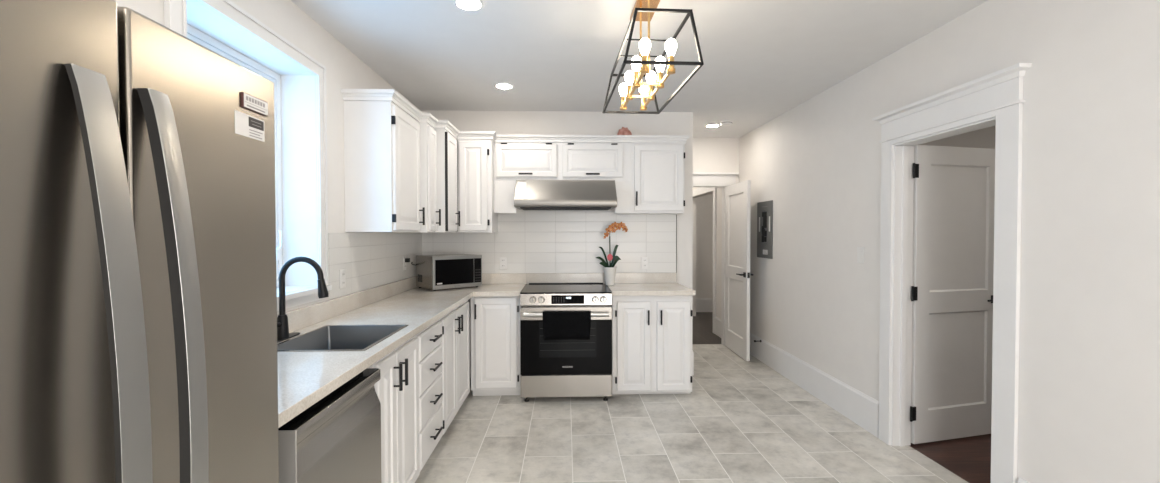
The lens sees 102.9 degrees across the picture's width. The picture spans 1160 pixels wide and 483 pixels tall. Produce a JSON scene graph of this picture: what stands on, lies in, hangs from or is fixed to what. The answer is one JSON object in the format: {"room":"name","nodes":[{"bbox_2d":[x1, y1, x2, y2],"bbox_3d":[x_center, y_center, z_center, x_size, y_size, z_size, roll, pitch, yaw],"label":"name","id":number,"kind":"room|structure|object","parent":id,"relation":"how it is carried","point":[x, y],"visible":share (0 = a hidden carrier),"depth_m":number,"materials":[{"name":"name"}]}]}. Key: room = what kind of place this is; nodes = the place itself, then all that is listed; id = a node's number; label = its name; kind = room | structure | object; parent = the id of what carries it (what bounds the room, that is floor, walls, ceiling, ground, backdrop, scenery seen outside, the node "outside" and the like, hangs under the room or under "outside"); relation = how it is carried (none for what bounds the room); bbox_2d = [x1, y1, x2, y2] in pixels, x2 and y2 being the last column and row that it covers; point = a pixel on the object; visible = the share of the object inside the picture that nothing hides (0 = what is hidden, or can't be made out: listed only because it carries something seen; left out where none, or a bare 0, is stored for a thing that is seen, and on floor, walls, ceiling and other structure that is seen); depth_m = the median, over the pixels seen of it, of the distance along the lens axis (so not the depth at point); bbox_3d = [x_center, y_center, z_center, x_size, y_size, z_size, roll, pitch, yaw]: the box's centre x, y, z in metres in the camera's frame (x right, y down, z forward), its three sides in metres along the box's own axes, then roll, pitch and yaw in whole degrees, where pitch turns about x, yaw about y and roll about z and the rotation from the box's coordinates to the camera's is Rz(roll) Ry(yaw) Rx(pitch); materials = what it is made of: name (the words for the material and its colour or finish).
{"room":"kitchen","nodes":[
{"label":"kitchen","id":0,"kind":"room"},
{"bbox_2d":[115,0,420,294],"bbox_3d":[-1.546,0.088,1.319,0.225,2.586,6.527,0,1,-2],"label":"wall","id":1,"kind":"structure","parent":0,"point":[344,69],"depth_m":2.58,"materials":[{"name":"paint"}]},
{"bbox_2d":[164,0,331,310],"bbox_3d":[-1.549,-0.329,2.133,0.260,1.325,1.060,0,1,-2],"label":"window","id":2,"kind":"structure","parent":1,"relation":"in","point":[175,11],"depth_m":2.45,"materials":[{"name":"plastic"}]},
{"bbox_2d":[277,297,329,313],"bbox_3d":[-1.445,0.403,1.924,0.012,0.135,1.559,0,1,-2],"label":"wall tiles","id":3,"kind":"structure","parent":1,"relation":"attached to","point":[327,298],"depth_m":2.46,"materials":[{"name":"white tile"}]},
{"bbox_2d":[328,233,421,298],"bbox_3d":[-1.496,0.188,3.577,0.012,0.508,1.754,0,1,-2],"label":"wall tiles","id":4,"kind":"structure","parent":1,"relation":"attached to","point":[369,260],"depth_m":3.24,"materials":[{"name":"white tile"}]},
{"bbox_2d":[339,269,345,288],"bbox_3d":[-1.462,0.229,2.851,0.009,0.117,0.072,0,1,-2],"label":"wall outlet","id":5,"kind":"object","parent":4,"relation":"attached to","point":[342,273],"visible":1,"depth_m":2.84,"materials":[{"name":"white plastic"}]},
{"bbox_2d":[403,256,405,269],"bbox_3d":[-1.496,0.185,3.950,0.009,0.117,0.072,0,1,-2],"label":"wall outlet","id":6,"kind":"object","parent":4,"relation":"attached to","point":[404,257],"visible":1,"depth_m":3.93,"materials":[{"name":"white plastic"}]},
{"bbox_2d":[341,89,424,231],"bbox_3d":[-1.315,-0.508,3.174,0.352,0.888,0.590,0,1,-2],"label":"upper cabinet","id":7,"kind":"object","parent":1,"relation":"attached to","point":[382,127],"visible":1,"depth_m":2.92,"materials":[{"name":"paint"}]},
{"bbox_2d":[419,113,440,231],"bbox_3d":[-1.299,-0.514,3.561,0.406,0.888,0.246,0,1,-2],"label":"upper cabinet","id":8,"kind":"object","parent":1,"relation":"attached to","point":[428,154],"visible":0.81,"depth_m":3.50,"materials":[{"name":"paint"}]},
{"bbox_2d":[403,120,459,232],"bbox_3d":[-1.269,-0.520,3.858,0.486,0.888,0.411,0,1,-2],"label":"upper cabinet","id":9,"kind":"object","parent":1,"relation":"attached to","point":[446,133],"visible":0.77,"depth_m":3.70,"materials":[{"name":"paint"}]},
{"bbox_2d":[421,110,692,377],"bbox_3d":[-0.213,0.030,4.564,2.637,2.586,0.120,0,1,-2],"label":"wall","id":10,"kind":"structure","parent":0,"point":[501,122],"depth_m":4.50,"materials":[{"name":"paint"}]},
{"bbox_2d":[456,131,497,232],"bbox_3d":[-0.924,-0.527,4.260,0.344,0.888,0.398,0,1,-2],"label":"upper cabinet","id":11,"kind":"object","parent":10,"relation":"attached to","point":[475,149],"visible":0.9,"depth_m":4.08,"materials":[{"name":"paint"}]},
{"bbox_2d":[422,208,675,272],"bbox_3d":[-0.294,0.044,4.495,2.470,0.760,0.012,0,1,-2],"label":"wall tiles","id":12,"kind":"structure","parent":10,"relation":"attached to","point":[532,241],"depth_m":4.49,"materials":[{"name":"white tile"}]},
{"bbox_2d":[500,257,506,268],"bbox_3d":[-0.742,0.209,4.473,0.072,0.117,0.009,0,1,-2],"label":"wall outlet","id":13,"kind":"object","parent":12,"relation":"attached to","point":[503,260],"visible":1,"depth_m":4.47,"materials":[{"name":"white plastic"}]},
{"bbox_2d":[527,273,604,283],"bbox_3d":[-0.135,0.376,4.490,0.759,0.138,0.020,0,1,-2],"label":"strip","id":14,"kind":"object","parent":12,"relation":"attached to","point":[531,277],"visible":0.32,"depth_m":4.48,"materials":[{"name":"beige stone"}]},
{"bbox_2d":[641,257,648,268],"bbox_3d":[0.633,0.211,4.515,0.072,0.117,0.009,0,1,-2],"label":"wall outlet","id":15,"kind":"object","parent":12,"relation":"attached to","point":[644,260],"visible":1,"depth_m":4.51,"materials":[{"name":"white plastic"}]},
{"bbox_2d":[494,134,631,212],"bbox_3d":[-0.155,-0.618,4.335,1.263,0.711,0.292,0,1,-2],"label":"upper cabinet","id":16,"kind":"object","parent":10,"relation":"attached to","point":[516,157],"visible":0.95,"depth_m":4.23,"materials":[{"name":"paint"}]},
{"bbox_2d":[617,127,631,134],"bbox_3d":[0.417,-1.033,4.396,0.154,0.115,0.111,0,1,-2],"label":"ornament","id":17,"kind":"object","parent":16,"relation":"on","point":[624,131],"visible":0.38,"depth_m":4.36,"materials":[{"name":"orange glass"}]},
{"bbox_2d":[514,180,616,209],"bbox_3d":[-0.131,-0.423,4.242,0.899,0.256,0.458,0,1,-2],"label":"range hood","id":18,"kind":"object","parent":10,"relation":"attached to","point":[529,194],"visible":1,"depth_m":4.06,"materials":[{"name":"silver metal"}]},
{"bbox_2d":[628,135,688,213],"bbox_3d":[0.738,-0.619,4.362,0.524,0.711,0.292,0,1,-2],"label":"upper cabinet","id":19,"kind":"object","parent":10,"relation":"attached to","point":[658,161],"visible":0.93,"depth_m":4.26,"materials":[{"name":"paint"}]},
{"bbox_2d":[676,215,676,281],"bbox_3d":[0.944,0.064,4.532,0.006,0.656,0.014,0,1,-2],"label":"trim","id":20,"kind":"structure","parent":10,"relation":"attached to","point":[676,215],"depth_m":4.53,"materials":[{"name":"white metal"}]},
{"bbox_2d":[291,0,987,137],"bbox_3d":[1.896,-1.295,3.388,7.400,0.100,10.700,0,1,-2],"label":"ceiling","id":21,"kind":"structure","parent":0,"point":[763,59],"depth_m":2.90,"materials":[{"name":"paint"}]},
{"bbox_2d":[453,0,484,10],"bbox_3d":[-0.572,-1.221,2.378,0.160,0.006,0.160,0,1,-2],"label":"recessed light","id":22,"kind":"object","parent":21,"relation":"in","point":[467,5],"visible":1,"depth_m":2.38,"materials":[{"name":"white plastic"}]},
{"bbox_2d":[494,83,513,89],"bbox_3d":[-0.610,-1.244,3.712,0.160,0.006,0.160,0,1,-2],"label":"recessed light","id":23,"kind":"object","parent":21,"relation":"in","point":[505,86],"visible":1,"depth_m":3.71,"materials":[{"name":"white plastic"}]},
{"bbox_2d":[602,0,703,113],"bbox_3d":[0.319,-0.978,2.284,0.333,0.491,0.791,0,1,-4],"label":"linear chandelier","id":24,"kind":"object","parent":21,"relation":"hanging from","point":[643,10],"visible":1,"depth_m":2.18,"materials":[{"name":"black metal"}]},
{"bbox_2d":[619,83,626,110],"bbox_3d":[0.243,-0.812,2.593,0.051,0.149,0.051,0,1,-2],"label":"bulb","id":25,"kind":"object","parent":24,"relation":"attached to","point":[623,87],"depth_m":2.58,"materials":[{"name":"white glass"}]},
{"bbox_2d":[624,71,633,99],"bbox_3d":[0.256,-0.808,2.393,0.051,0.149,0.051,0,1,-2],"label":"bulb","id":26,"kind":"object","parent":24,"relation":"attached to","point":[629,75],"depth_m":2.38,"materials":[{"name":"white glass"}]},
{"bbox_2d":[631,56,641,87],"bbox_3d":[0.268,-0.805,2.194,0.051,0.149,0.051,0,1,-2],"label":"bulb","id":27,"kind":"object","parent":24,"relation":"attached to","point":[636,67],"depth_m":2.18,"materials":[{"name":"white glass"}]},
{"bbox_2d":[639,86,647,110],"bbox_3d":[0.357,-0.812,2.600,0.051,0.149,0.051,0,1,-2],"label":"bulb","id":28,"kind":"object","parent":24,"relation":"attached to","point":[644,88],"depth_m":2.59,"materials":[{"name":"white glass"}]},
{"bbox_2d":[639,38,650,73],"bbox_3d":[0.280,-0.802,1.994,0.051,0.149,0.051,0,1,-2],"label":"bulb","id":29,"kind":"object","parent":24,"relation":"attached to","point":[644,45],"depth_m":1.98,"materials":[{"name":"white glass"}]},
{"bbox_2d":[646,71,655,100],"bbox_3d":[0.369,-0.809,2.401,0.051,0.149,0.051,0,1,-2],"label":"bulb","id":30,"kind":"object","parent":24,"relation":"attached to","point":[652,75],"depth_m":2.39,"materials":[{"name":"white glass"}]},
{"bbox_2d":[655,56,664,88],"bbox_3d":[0.382,-0.805,2.201,0.051,0.149,0.051,0,1,-2],"label":"bulb","id":31,"kind":"object","parent":24,"relation":"attached to","point":[660,68],"depth_m":2.19,"materials":[{"name":"white glass"}]},
{"bbox_2d":[665,38,676,74],"bbox_3d":[0.394,-0.802,2.001,0.051,0.149,0.051,0,1,-2],"label":"bulb","id":32,"kind":"object","parent":24,"relation":"attached to","point":[671,45],"depth_m":1.99,"materials":[{"name":"white glass"}]},
{"bbox_2d":[705,124,719,127],"bbox_3d":[1.459,-1.270,5.086,0.160,0.006,0.160,0,1,-2],"label":"recessed light","id":33,"kind":"object","parent":21,"relation":"in","point":[709,125],"visible":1,"depth_m":5.06,"materials":[{"name":"white plastic"}]},
{"bbox_2d":[720,120,732,125],"bbox_3d":[1.550,-1.250,4.899,0.136,0.040,0.136,0,1,-2],"label":"smoke detector","id":34,"kind":"object","parent":21,"relation":"attached to","point":[724,122],"visible":1,"depth_m":4.85,"materials":[{"name":"white plastic"}]},
{"bbox_2d":[415,312,990,482],"bbox_3d":[1.850,1.381,3.382,7.300,0.080,10.600,0,1,-2],"label":"floor","id":35,"kind":"structure","parent":0,"point":[740,421],"depth_m":3.11,"materials":[{"name":"tile"}]},
{"bbox_2d":[0,0,278,482],"bbox_3d":[-1.013,0.509,0.689,0.766,1.760,0.833,0,1,-2],"label":"refrigerator","id":36,"kind":"object","parent":35,"relation":"on","point":[138,281],"visible":1,"depth_m":0.69,"materials":[{"name":"grey metal"}]},
{"bbox_2d":[249,120,262,138],"bbox_3d":[-0.721,-0.248,1.029,0.001,0.034,0.044,0,1,-2],"label":"label","id":37,"kind":"object","parent":36,"relation":"attached to","point":[255,126],"depth_m":1.03,"materials":[{"name":"white paper"}]},
{"bbox_2d":[278,368,380,482],"bbox_3d":[-1.123,0.938,1.626,0.600,0.870,0.608,0,1,-2],"label":"dishwasher","id":38,"kind":"object","parent":35,"relation":"on","point":[337,439],"visible":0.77,"depth_m":1.59,"materials":[{"name":"grey metal"}]},
{"bbox_2d":[368,335,419,482],"bbox_3d":[-1.122,0.925,2.217,0.609,0.877,0.558,0,1,-2],"label":"base cabinet","id":39,"kind":"object","parent":35,"relation":"on","point":[397,390],"visible":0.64,"depth_m":2.19,"materials":[{"name":"paint"}]},
{"bbox_2d":[416,319,442,470],"bbox_3d":[-1.138,0.916,2.732,0.609,0.877,0.470,0,1,-2],"label":"base cabinet","id":40,"kind":"object","parent":35,"relation":"on","point":[430,338],"visible":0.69,"depth_m":2.69,"materials":[{"name":"paint"}]},
{"bbox_2d":[440,300,469,434],"bbox_3d":[-1.158,0.905,3.391,0.609,0.877,0.853,0,1,-2],"label":"base cabinet","id":41,"kind":"object","parent":35,"relation":"on","point":[455,343],"visible":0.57,"depth_m":3.29,"materials":[{"name":"paint"}]},
{"bbox_2d":[277,273,526,427],"bbox_3d":[-0.965,0.406,2.809,1.002,0.138,3.330,0,1,-2],"label":"countertop","id":42,"kind":"structure","parent":41,"relation":"on","point":[304,378],"depth_m":2.50,"materials":[{"name":"beige stone"}]},
{"bbox_2d":[277,257,328,342],"bbox_3d":[-1.281,0.259,2.132,0.236,0.380,0.239,0,1,-2],"label":"kitchen faucet","id":43,"kind":"object","parent":42,"relation":"on","point":[283,333],"visible":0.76,"depth_m":2.12,"materials":[{"name":"black metal"}]},
{"bbox_2d":[277,324,408,351],"bbox_3d":[-1.114,0.555,2.179,0.435,0.219,0.548,0,1,-2],"label":"sink","id":44,"kind":"object","parent":42,"relation":"in","point":[327,337],"visible":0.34,"depth_m":2.43,"materials":[{"name":"silver metal"}]},
{"bbox_2d":[411,254,481,290],"bbox_3d":[-1.204,0.268,4.140,0.524,0.292,0.376,-1,1,-42],"label":"microwave","id":45,"kind":"object","parent":42,"relation":"on","point":[441,271],"visible":1,"depth_m":4.01,"materials":[{"name":"silver metal"}]},
{"bbox_2d":[470,296,520,395],"bbox_3d":[-0.723,0.891,4.166,0.420,0.877,0.609,0,1,-2],"label":"base cabinet","id":46,"kind":"object","parent":35,"relation":"on","point":[495,320],"visible":0.83,"depth_m":3.90,"materials":[{"name":"paint"}]},
{"bbox_2d":[520,283,611,401],"bbox_3d":[-0.123,0.868,4.129,0.757,0.924,0.711,0,1,-2],"label":"electric range","id":47,"kind":"object","parent":35,"relation":"on","point":[572,367],"visible":1,"depth_m":3.82,"materials":[{"name":"silver metal"}]},
{"bbox_2d":[520,284,611,293],"bbox_3d":[-0.124,0.419,4.138,0.757,0.011,0.643,0,1,-2],"label":"cooktop","id":48,"kind":"object","parent":47,"relation":"in","point":[529,288],"depth_m":4.01,"materials":[{"name":"black glass"}]},
{"bbox_2d":[543,311,590,339],"bbox_3d":[-0.108,0.686,3.778,0.392,0.231,0.046,0,1,-2],"label":"hand towel","id":49,"kind":"object","parent":47,"relation":"hanging from","point":[557,325],"visible":1,"depth_m":3.76,"materials":[{"name":"black fabric"}]},
{"bbox_2d":[611,295,692,394],"bbox_3d":[0.614,0.889,4.207,0.690,0.877,0.609,0,1,-2],"label":"base cabinet","id":50,"kind":"object","parent":35,"relation":"on","point":[652,334],"visible":0.88,"depth_m":3.95,"materials":[{"name":"paint"}]},
{"bbox_2d":[605,273,695,295],"bbox_3d":[0.611,0.380,4.208,0.713,0.138,0.628,0,1,-2],"label":"countertop","id":51,"kind":"structure","parent":50,"relation":"on","point":[626,284],"depth_m":4.30,"materials":[{"name":"beige stone"}]},
{"bbox_2d":[596,222,627,285],"bbox_3d":[0.295,0.111,4.320,0.309,0.595,0.141,0,1,-2],"label":"potted orchid","id":52,"kind":"object","parent":51,"relation":"on","point":[609,270],"visible":1,"depth_m":4.29,"materials":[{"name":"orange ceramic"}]},
{"bbox_2d":[696,193,712,297],"bbox_3d":[2.549,-0.037,8.282,3.600,2.586,0.100,0,1,-2],"label":"wall","id":53,"kind":"structure","parent":0,"point":[704,204],"depth_m":8.22,"materials":[{"name":"paint"}]},
{"bbox_2d":[696,298,712,311],"bbox_3d":[2.502,1.134,8.242,3.480,0.245,0.016,0,1,-2],"label":"baseboard","id":54,"kind":"structure","parent":53,"relation":"attached to","point":[702,304],"depth_m":8.23,"materials":[{"name":"paint"}]},
{"bbox_2d":[692,187,721,318],"bbox_3d":[1.932,-0.015,7.033,0.110,2.586,2.358,0,1,-2],"label":"wall","id":55,"kind":"structure","parent":0,"point":[718,189],"depth_m":6.38,"materials":[{"name":"paint"}]},
{"bbox_2d":[693,187,715,333],"bbox_3d":[1.862,0.221,7.175,0.022,2.110,1.480,0,1,-2],"label":"trim far room opening","id":56,"kind":"structure","parent":55,"relation":"attached to","point":[702,190],"depth_m":6.45,"materials":[{"name":"paint"}]},
{"bbox_2d":[715,316,720,337],"bbox_3d":[1.896,1.170,6.202,0.016,0.245,0.640,0,1,-2],"label":"baseboard","id":57,"kind":"structure","parent":55,"relation":"attached to","point":[717,320],"depth_m":6.32,"materials":[{"name":"paint"}]},
{"bbox_2d":[693,138,738,182],"bbox_3d":[1.050,0.008,5.776,2.050,2.586,0.100,0,1,-2],"label":"wall","id":58,"kind":"structure","parent":0,"point":[709,154],"depth_m":5.73,"materials":[{"name":"paint"}]},
{"bbox_2d":[693,172,738,345],"bbox_3d":[1.511,0.225,5.770,0.880,2.150,0.153,0,1,-2],"label":"door frame","id":59,"kind":"structure","parent":58,"relation":"attached to","point":[699,178],"depth_m":5.72,"materials":[{"name":"paint"}]},
{"bbox_2d":[725,180,752,360],"bbox_3d":[1.820,0.312,5.376,0.153,1.965,0.746,0,1,-1],"label":"door","id":60,"kind":"structure","parent":58,"relation":"in","point":[738,195],"depth_m":5.30,"materials":[{"name":"paint"}]},
{"bbox_2d":[739,0,1159,482],"bbox_3d":[2.151,0.072,1.963,0.120,2.586,7.590,0,1,-2],"label":"wall","id":61,"kind":"structure","parent":0,"point":[1089,401],"depth_m":2.07,"materials":[{"name":"paint"}]},
{"bbox_2d":[757,200,772,258],"bbox_3d":[1.987,-0.127,4.991,0.021,0.610,0.375,0,1,-2],"label":"breaker panel","id":62,"kind":"object","parent":61,"relation":"attached to","point":[764,209],"visible":1,"depth_m":4.96,"materials":[{"name":"grey metal"}]},
{"bbox_2d":[763,212,766,227],"bbox_3d":[1.986,-0.231,4.965,0.018,0.170,0.054,0,1,-2],"label":"switch","id":63,"kind":"object","parent":62,"relation":"attached to","point":[764,213],"depth_m":4.95,"materials":[{"name":"black plastic"}]},
{"bbox_2d":[750,333,878,437],"bbox_3d":[2.009,1.200,4.462,0.016,0.245,2.585,0,1,-2],"label":"baseboard","id":64,"kind":"structure","parent":61,"relation":"attached to","point":[860,408],"depth_m":3.85,"materials":[{"name":"paint"}]},
{"bbox_2d":[872,63,1031,482],"bbox_3d":[2.101,0.260,2.665,0.185,2.186,1.028,0,1,-2],"label":"door frame","id":65,"kind":"structure","parent":61,"relation":"attached to","point":[998,94],"depth_m":2.50,"materials":[{"name":"paint"}]},
{"bbox_2d":[910,145,994,443],"bbox_3d":[2.532,0.350,3.128,0.772,1.965,0.153,0,1,-14],"label":"door","id":66,"kind":"structure","parent":61,"relation":"in","point":[954,199],"depth_m":3.11,"materials":[{"name":"paint"}]},
{"bbox_2d":[1017,477,1029,482],"bbox_3d":[2.139,1.274,0.195,0.016,0.245,3.995,0,1,-2],"label":"baseboard","id":67,"kind":"structure","parent":61,"relation":"attached to","point":[1021,480],"depth_m":2.17,"materials":[{"name":"paint"}]},
{"bbox_2d":[920,125,995,148],"bbox_3d":[3.501,0.028,4.460,2.710,2.586,0.100,0,1,-2],"label":"wall","id":68,"kind":"structure","parent":0,"point":[984,138],"depth_m":4.40,"materials":[{"name":"paint"}]},
{"bbox_3d":[1.027,0.018,5.193,0.120,2.586,1.063,0,1,-2],"label":"wall","id":69,"kind":"structure","parent":0,"visible":0},
{"bbox_2d":[692,350,693,374],"bbox_3d":[1.099,1.189,5.147,0.016,0.245,1.161,0,1,-2],"label":"baseboard","id":70,"kind":"structure","parent":69,"relation":"attached to","point":[692,350],"depth_m":4.57,"materials":[{"name":"paint"}]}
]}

